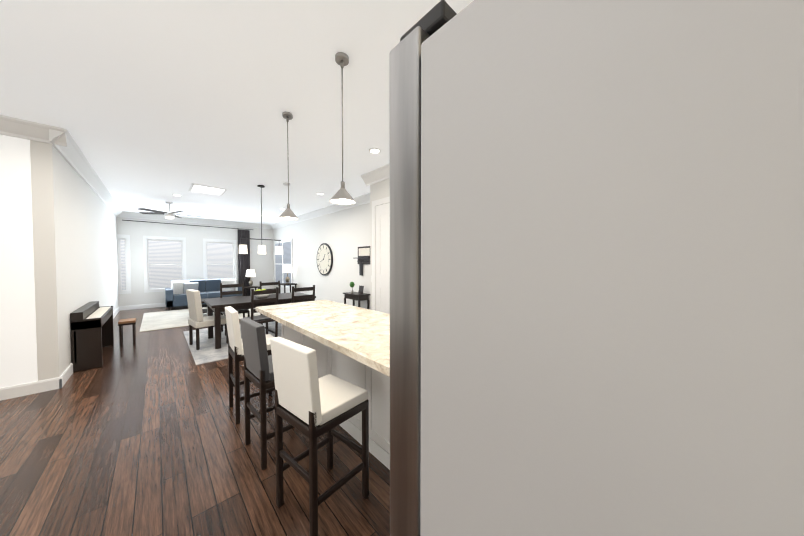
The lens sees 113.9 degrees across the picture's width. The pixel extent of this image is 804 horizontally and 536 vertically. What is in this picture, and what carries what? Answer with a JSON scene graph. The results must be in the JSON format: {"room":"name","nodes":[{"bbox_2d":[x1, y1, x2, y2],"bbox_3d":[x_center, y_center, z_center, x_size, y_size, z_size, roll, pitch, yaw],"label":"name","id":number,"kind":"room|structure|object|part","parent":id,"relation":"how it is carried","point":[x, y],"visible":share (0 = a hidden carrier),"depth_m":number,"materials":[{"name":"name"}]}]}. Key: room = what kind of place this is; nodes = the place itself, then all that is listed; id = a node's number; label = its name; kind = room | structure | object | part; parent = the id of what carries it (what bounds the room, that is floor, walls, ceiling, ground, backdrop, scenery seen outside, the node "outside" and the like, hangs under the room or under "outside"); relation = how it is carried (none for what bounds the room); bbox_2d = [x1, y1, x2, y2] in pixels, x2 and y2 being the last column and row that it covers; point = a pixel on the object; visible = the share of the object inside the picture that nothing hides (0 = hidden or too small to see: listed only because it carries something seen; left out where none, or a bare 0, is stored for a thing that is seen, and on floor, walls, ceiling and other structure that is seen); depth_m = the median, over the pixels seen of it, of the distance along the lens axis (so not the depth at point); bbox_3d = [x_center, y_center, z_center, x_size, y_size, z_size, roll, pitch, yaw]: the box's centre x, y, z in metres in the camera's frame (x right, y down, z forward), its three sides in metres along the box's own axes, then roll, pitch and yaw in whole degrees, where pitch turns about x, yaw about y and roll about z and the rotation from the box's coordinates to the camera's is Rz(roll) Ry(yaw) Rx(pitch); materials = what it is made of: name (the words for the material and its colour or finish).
{"room":"open-plan kitchen","nodes":[
{"label":"open-plan kitchen","id":0,"kind":"room"},
{"bbox_2d":[0,134,37,387],"bbox_3d":[-5.012,-0.071,2.199,2.300,3.000,0.150,-1,2,-43],"label":"wall","id":1,"kind":"structure","parent":0,"point":[18,354],"depth_m":2.85,"materials":[{"name":"white paint"}]},
{"bbox_2d":[0,114,47,142],"bbox_3d":[-4.825,-1.486,2.149,2.310,0.170,0.130,-1,2,-43],"label":"crown molding","id":2,"kind":"structure","parent":1,"relation":"attached to","point":[9,126],"depth_m":2.82,"materials":[{"name":"white"}]},
{"bbox_2d":[0,378,57,400],"bbox_3d":[-4.908,1.364,2.216,2.430,0.130,0.018,-1,2,-43],"label":"baseboard","id":3,"kind":"structure","parent":1,"relation":"attached to","point":[15,391],"depth_m":2.91,"materials":[{"name":"white wood"}]},
{"bbox_2d":[30,140,118,380],"bbox_3d":[-6.412,-0.149,5.479,0.150,3.000,6.850,-1,2,-43],"label":"wall","id":4,"kind":"structure","parent":0,"point":[74,219],"depth_m":3.28,"materials":[{"name":"paint"}]},
{"bbox_2d":[44,124,123,217],"bbox_3d":[-6.214,-1.563,5.439,0.130,0.170,6.830,-1,2,-43],"label":"crown molding","id":5,"kind":"structure","parent":4,"relation":"attached to","point":[62,142],"depth_m":3.71,"materials":[{"name":"white paint"}]},
{"bbox_2d":[57,306,119,388],"bbox_3d":[-6.293,1.286,5.509,0.018,0.130,6.718,-1,2,-43],"label":"baseboard","id":6,"kind":"structure","parent":4,"relation":"attached to","point":[61,380],"depth_m":3.24,"materials":[{"name":"white wood"}]},
{"bbox_2d":[0,304,389,535],"bbox_3d":[-3.717,1.433,4.171,7.200,0.100,12.500,-1,2,-43],"label":"floor","id":7,"kind":"structure","parent":0,"point":[144,435],"depth_m":1.94,"materials":[{"name":"brown wood"}]},
{"bbox_2d":[70,301,113,371],"bbox_3d":[-4.773,0.984,4.074,0.270,0.798,1.380,-1,2,-43],"label":"piano","id":8,"kind":"object","parent":7,"relation":"on","point":[92,329],"visible":0.96,"depth_m":3.61,"materials":[{"name":"black wood"}]},
{"bbox_2d":[118,318,136,347],"bbox_3d":[-4.875,1.145,4.654,0.220,0.448,0.280,-1,2,-43],"label":"stool","id":9,"kind":"object","parent":7,"relation":"on","point":[123,322],"visible":0.96,"depth_m":4.60,"materials":[{"name":"brown wood"}]},
{"bbox_2d":[140,307,260,331],"bbox_3d":[-5.452,1.299,7.443,2.750,0.011,2.750,-1,2,-43],"label":"living room rug","id":10,"kind":"object","parent":7,"relation":"on","point":[152,321],"visible":0.43,"depth_m":6.67,"materials":[{"name":"beige carpet"}]},
{"bbox_2d":[201,296,239,312],"bbox_3d":[-5.171,1.079,7.394,1.300,0.426,0.650,-1,2,-43],"label":"coffee table","id":11,"kind":"object","parent":10,"relation":"on","point":[203,310],"visible":0.02,"depth_m":7.31,"materials":[{"name":"black wood"}]},
{"bbox_2d":[165,278,241,309],"bbox_3d":[-6.688,0.829,8.946,2.070,0.878,0.969,-1,2,-43],"label":"sofa","id":12,"kind":"object","parent":7,"relation":"on","point":[175,295],"visible":0.56,"depth_m":8.60,"materials":[{"name":"fabric"}]},
{"bbox_2d":[183,321,280,364],"bbox_3d":[-2.836,1.344,5.511,2.580,0.011,2.450,-1,2,-43],"label":"area rug","id":13,"kind":"object","parent":7,"relation":"on","point":[207,352],"visible":0.36,"depth_m":4.54,"materials":[{"name":"grey carpet"}]},
{"bbox_2d":[186,289,227,349],"bbox_3d":[-3.432,0.863,4.643,0.480,0.988,0.521,1,2,39],"label":"dining chair","id":14,"kind":"object","parent":13,"relation":"on","point":[197,320],"visible":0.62,"depth_m":4.40,"materials":[{"name":"fabric"}]},
{"bbox_2d":[220,282,249,335],"bbox_3d":[-3.516,0.829,5.508,0.440,1.016,0.495,-1,2,-43],"label":"dining chair","id":15,"kind":"object","parent":13,"relation":"on","point":[244,311],"visible":0.46,"depth_m":5.57,"materials":[{"name":"black wood"}]},
{"bbox_2d":[204,292,315,348],"bbox_3d":[-2.811,0.969,5.285,1.800,0.746,1.000,-1,2,-43],"label":"dining table","id":16,"kind":"object","parent":13,"relation":"on","point":[217,306],"visible":0.62,"depth_m":4.83,"materials":[{"name":"black wood"}]},
{"bbox_2d":[255,289,269,297],"bbox_3d":[-2.811,0.509,5.274,0.340,0.170,0.340,-1,2,-43],"label":"centrepiece","id":17,"kind":"object","parent":16,"relation":"on","point":[263,296],"visible":0.35,"depth_m":5.18,"materials":[{"name":"white ceramic"}]},
{"bbox_2d":[244,287,278,336],"bbox_3d":[-2.519,0.849,4.654,0.495,1.016,0.440,1,2,41],"label":"dining chair","id":18,"kind":"object","parent":13,"relation":"on","point":[259,319],"visible":0.58,"depth_m":4.55,"materials":[{"name":"black wood"}]},
{"bbox_2d":[260,281,279,324],"bbox_3d":[-2.962,0.817,6.028,0.440,1.016,0.495,-1,2,-43],"label":"dining chair","id":19,"kind":"object","parent":13,"relation":"on","point":[269,283],"visible":0.15,"depth_m":6.17,"materials":[{"name":"black wood"}]},
{"bbox_2d":[291,285,314,302],"bbox_3d":[-2.018,0.838,5.138,0.440,1.016,0.495,-1,2,-43],"label":"dining chair","id":20,"kind":"object","parent":13,"relation":"on","point":[302,296],"visible":0.19,"depth_m":4.95,"materials":[{"name":"black wood"}]},
{"bbox_2d":[225,306,274,423],"bbox_3d":[-1.496,0.902,2.637,0.437,1.029,0.414,-1,2,-43],"label":"stool","id":21,"kind":"object","parent":7,"relation":"on","point":[235,349],"visible":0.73,"depth_m":2.41,"materials":[{"name":"white fabric"}]},
{"bbox_2d":[244,286,259,295],"bbox_3d":[-5.606,0.970,9.726,0.500,0.558,0.500,-1,2,-43],"label":"side table","id":22,"kind":"object","parent":7,"relation":"on","point":[247,287],"visible":0.35,"depth_m":9.52,"materials":[{"name":"black wood"}]},
{"bbox_2d":[246,270,255,286],"bbox_3d":[-5.606,0.373,9.712,0.340,0.628,0.340,-1,2,-43],"label":"table lamp","id":23,"kind":"object","parent":22,"relation":"on","point":[250,273],"visible":1,"depth_m":9.62,"materials":[{"name":"beige"}]},
{"bbox_2d":[240,318,293,469],"bbox_3d":[-1.002,0.914,2.111,0.400,1.029,0.424,1,2,44],"label":"stool","id":24,"kind":"object","parent":7,"relation":"on","point":[258,369],"visible":0.62,"depth_m":1.90,"materials":[{"name":"grey fabric"}]},
{"bbox_2d":[280,265,296,292],"bbox_3d":[-3.918,0.582,8.970,0.440,1.370,0.560,-1,2,-43],"label":"table lamp","id":25,"kind":"object","parent":7,"relation":"on","point":[287,269],"depth_m":8.87,"materials":[{"name":"beige"}]},
{"bbox_3d":[-3.918,0.898,8.977,0.440,0.738,0.560,-1,2,-43],"label":"table lamp","id":26,"kind":"part","parent":25,"relation":"part of","materials":[{"name":"white"}]},
{"bbox_2d":[270,336,368,535],"bbox_3d":[-0.494,0.927,1.599,0.400,1.029,0.424,1,2,39],"label":"stool","id":27,"kind":"object","parent":7,"relation":"on","point":[311,405],"visible":1,"depth_m":1.47,"materials":[{"name":"white fabric"}]},
{"bbox_2d":[259,312,389,469],"bbox_3d":[-0.573,0.983,2.648,0.896,0.870,2.568,-1,2,-43],"label":"kitchen island","id":28,"kind":"object","parent":7,"relation":"on","point":[377,386],"depth_m":2.07,"materials":[{"name":"white"}]},
{"bbox_2d":[256,300,389,379],"bbox_3d":[-0.592,0.524,2.625,0.930,0.050,2.600,-1,2,-43],"label":"island countertop","id":29,"kind":"structure","parent":28,"relation":"on","point":[362,335],"depth_m":2.27,"materials":[{"name":"beige stone"}]},
{"bbox_2d":[343,292,370,308],"bbox_3d":[-1.060,0.961,6.079,0.320,0.748,0.680,-1,2,-43],"label":"console table","id":30,"kind":"object","parent":7,"relation":"on","point":[357,296],"visible":0.54,"depth_m":5.92,"materials":[{"name":"black wood"}]},
{"bbox_2d":[350,282,363,293],"bbox_3d":[-1.068,0.454,6.086,0.133,0.262,0.440,-1,2,-43],"label":"figurine","id":31,"kind":"object","parent":30,"relation":"on","point":[361,288],"visible":1,"depth_m":6.07,"materials":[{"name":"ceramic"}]},
{"bbox_2d":[389,0,803,535],"bbox_3d":[0.482,0.569,0.385,0.730,1.805,0.942,-1,2,-43],"label":"fridge","id":32,"kind":"object","parent":7,"relation":"on","point":[596,267],"visible":1,"depth_m":0.20,"materials":[{"name":"grey metal"}]},
{"bbox_2d":[117,217,273,305],"bbox_3d":[-7.093,-0.242,9.433,4.570,3.000,0.150,-1,2,-43],"label":"wall","id":33,"kind":"structure","parent":0,"point":[261,265],"depth_m":9.06,"materials":[{"name":"paint"}]},
{"bbox_2d":[117,234,130,293],"bbox_3d":[-8.535,-0.114,8.013,0.320,1.810,0.150,-1,2,-43],"label":"window","id":34,"kind":"structure","parent":33,"relation":"in","point":[124,265],"depth_m":8.04,"materials":[{"name":"white"}]},
{"bbox_2d":[120,303,165,310],"bbox_3d":[-6.977,1.193,9.460,4.350,0.130,0.018,-1,2,-43],"label":"baseboard","id":35,"kind":"structure","parent":33,"relation":"attached to","point":[130,307],"depth_m":8.29,"materials":[{"name":"white"}]},
{"bbox_2d":[143,236,185,292],"bbox_3d":[-7.828,-0.129,8.677,1.040,1.810,0.150,-1,2,-43],"label":"window","id":36,"kind":"structure","parent":33,"relation":"in","point":[164,261],"depth_m":8.66,"materials":[{"name":"white"}]},
{"bbox_2d":[123,220,252,229],"bbox_3d":[-7.177,-1.476,9.143,3.550,0.024,0.109,-1,2,-43],"label":"curtain rod","id":37,"kind":"object","parent":33,"relation":"hanging from","point":[123,220],"depth_m":8.86,"materials":[{"name":"black metal"}]},
{"bbox_2d":[124,211,271,228],"bbox_3d":[-6.950,-1.655,9.342,4.140,0.170,0.130,-1,2,-43],"label":"crown molding","id":38,"kind":"structure","parent":33,"relation":"attached to","point":[126,214],"depth_m":9.11,"materials":[{"name":"white"}]},
{"bbox_2d":[203,238,236,283],"bbox_3d":[-6.731,-0.154,9.707,1.030,1.810,0.150,-1,2,-43],"label":"window","id":39,"kind":"structure","parent":33,"relation":"in","point":[219,258],"depth_m":9.73,"materials":[{"name":"white"}]},
{"bbox_2d":[238,229,249,295],"bbox_3d":[-6.102,-0.118,10.127,0.406,2.700,0.096,-1,2,-43],"label":"curtain","id":40,"kind":"object","parent":33,"relation":"hanging from","point":[243,263],"depth_m":10.09,"materials":[{"name":"black fabric"}]},
{"bbox_2d":[0,0,473,224],"bbox_3d":[-3.717,-1.667,4.098,7.200,0.100,12.500,-1,2,-43],"label":"ceiling","id":41,"kind":"structure","parent":0,"point":[152,104],"depth_m":2.34,"materials":[{"name":"white paint"}]},
{"bbox_2d":[138,202,201,218],"bbox_3d":[-5.902,-1.461,6.713,1.238,0.435,1.295,-1,2,-43],"label":"ceiling fan","id":42,"kind":"object","parent":41,"relation":"hanging from","point":[169,214],"visible":1,"depth_m":6.61,"materials":[{"name":"white metal"}]},
{"bbox_2d":[188,183,227,195],"bbox_3d":[-4.096,-1.642,5.526,0.600,0.015,0.700,-1,2,-43],"label":"recessed light","id":43,"kind":"object","parent":41,"relation":"in","point":[198,188],"visible":1,"depth_m":5.46,"materials":[{"name":"white"}]},
{"bbox_2d":[239,185,282,254],"bbox_3d":[-2.811,-0.961,5.240,0.810,1.365,0.150,-1,2,-43],"label":"chandelier","id":44,"kind":"object","parent":41,"relation":"hanging from","point":[261,249],"visible":1,"depth_m":5.21,"materials":[{"name":"white glass"}]},
{"bbox_2d":[278,111,297,219],"bbox_3d":[-1.179,-1.049,2.709,0.200,1.070,0.200,-1,2,-43],"label":"pendant light","id":45,"kind":"object","parent":41,"relation":"hanging from","point":[287,214],"visible":1,"depth_m":2.70,"materials":[{"name":"silver metal"}]},
{"bbox_2d":[329,52,355,204],"bbox_3d":[-0.446,-1.031,1.957,0.200,1.070,0.200,-1,2,-43],"label":"pendant light","id":46,"kind":"object","parent":41,"relation":"hanging from","point":[342,196],"visible":1,"depth_m":1.95,"materials":[{"name":"silver metal"}]},
{"bbox_2d":[368,148,380,153],"bbox_3d":[-0.373,-1.599,3.576,0.170,0.011,0.170,-1,2,-43],"label":"recessed light","id":47,"kind":"object","parent":41,"relation":"in","point":[374,150],"visible":0.92,"depth_m":3.56,"materials":[{"name":"white"}]},
{"bbox_2d":[273,203,370,309],"bbox_3d":[-1.281,-0.171,6.420,0.520,3.000,12.500,-1,2,-43],"label":"wall","id":48,"kind":"structure","parent":0,"point":[344,235],"depth_m":7.21,"materials":[{"name":"paint"}]},
{"bbox_2d":[274,239,292,288],"bbox_3d":[-4.595,-0.162,10.066,0.057,1.810,1.910,-1,2,-43],"label":"window","id":49,"kind":"structure","parent":48,"relation":"in","point":[285,258],"depth_m":10.02,"materials":[{"name":"white glass"}]},
{"bbox_2d":[272,193,369,228],"bbox_3d":[-2.723,-1.623,7.988,0.130,0.170,7.890,-1,2,-43],"label":"crown molding","id":50,"kind":"structure","parent":48,"relation":"attached to","point":[363,199],"depth_m":7.40,"materials":[{"name":"white"}]},
{"bbox_2d":[317,243,332,275],"bbox_3d":[-2.252,-0.248,7.565,0.054,0.940,0.940,-1,2,-43],"label":"wall clock","id":51,"kind":"object","parent":48,"relation":"attached to","point":[324,259],"visible":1,"depth_m":7.51,"materials":[{"name":"black metal"}]},
{"bbox_2d":[353,246,369,274],"bbox_3d":[-0.922,-0.164,6.099,0.130,0.680,0.580,-1,2,-43],"label":"wall sconce","id":52,"kind":"object","parent":48,"relation":"attached to","point":[363,255],"visible":0.96,"depth_m":6.16,"materials":[{"name":"black metal"}]},
{"bbox_2d":[370,178,389,313],"bbox_3d":[0.072,-0.126,4.495,0.883,3.000,1.080,-1,2,-43],"label":"wall","id":53,"kind":"structure","parent":0,"point":[380,239],"depth_m":4.42,"materials":[{"name":"paint"}]},
{"bbox_2d":[360,163,389,185],"bbox_3d":[-0.237,-1.533,4.172,0.130,0.170,1.340,-1,2,-43],"label":"crown molding","id":54,"kind":"structure","parent":53,"relation":"attached to","point":[377,175],"depth_m":4.36,"materials":[{"name":"white paint"}]}
]}

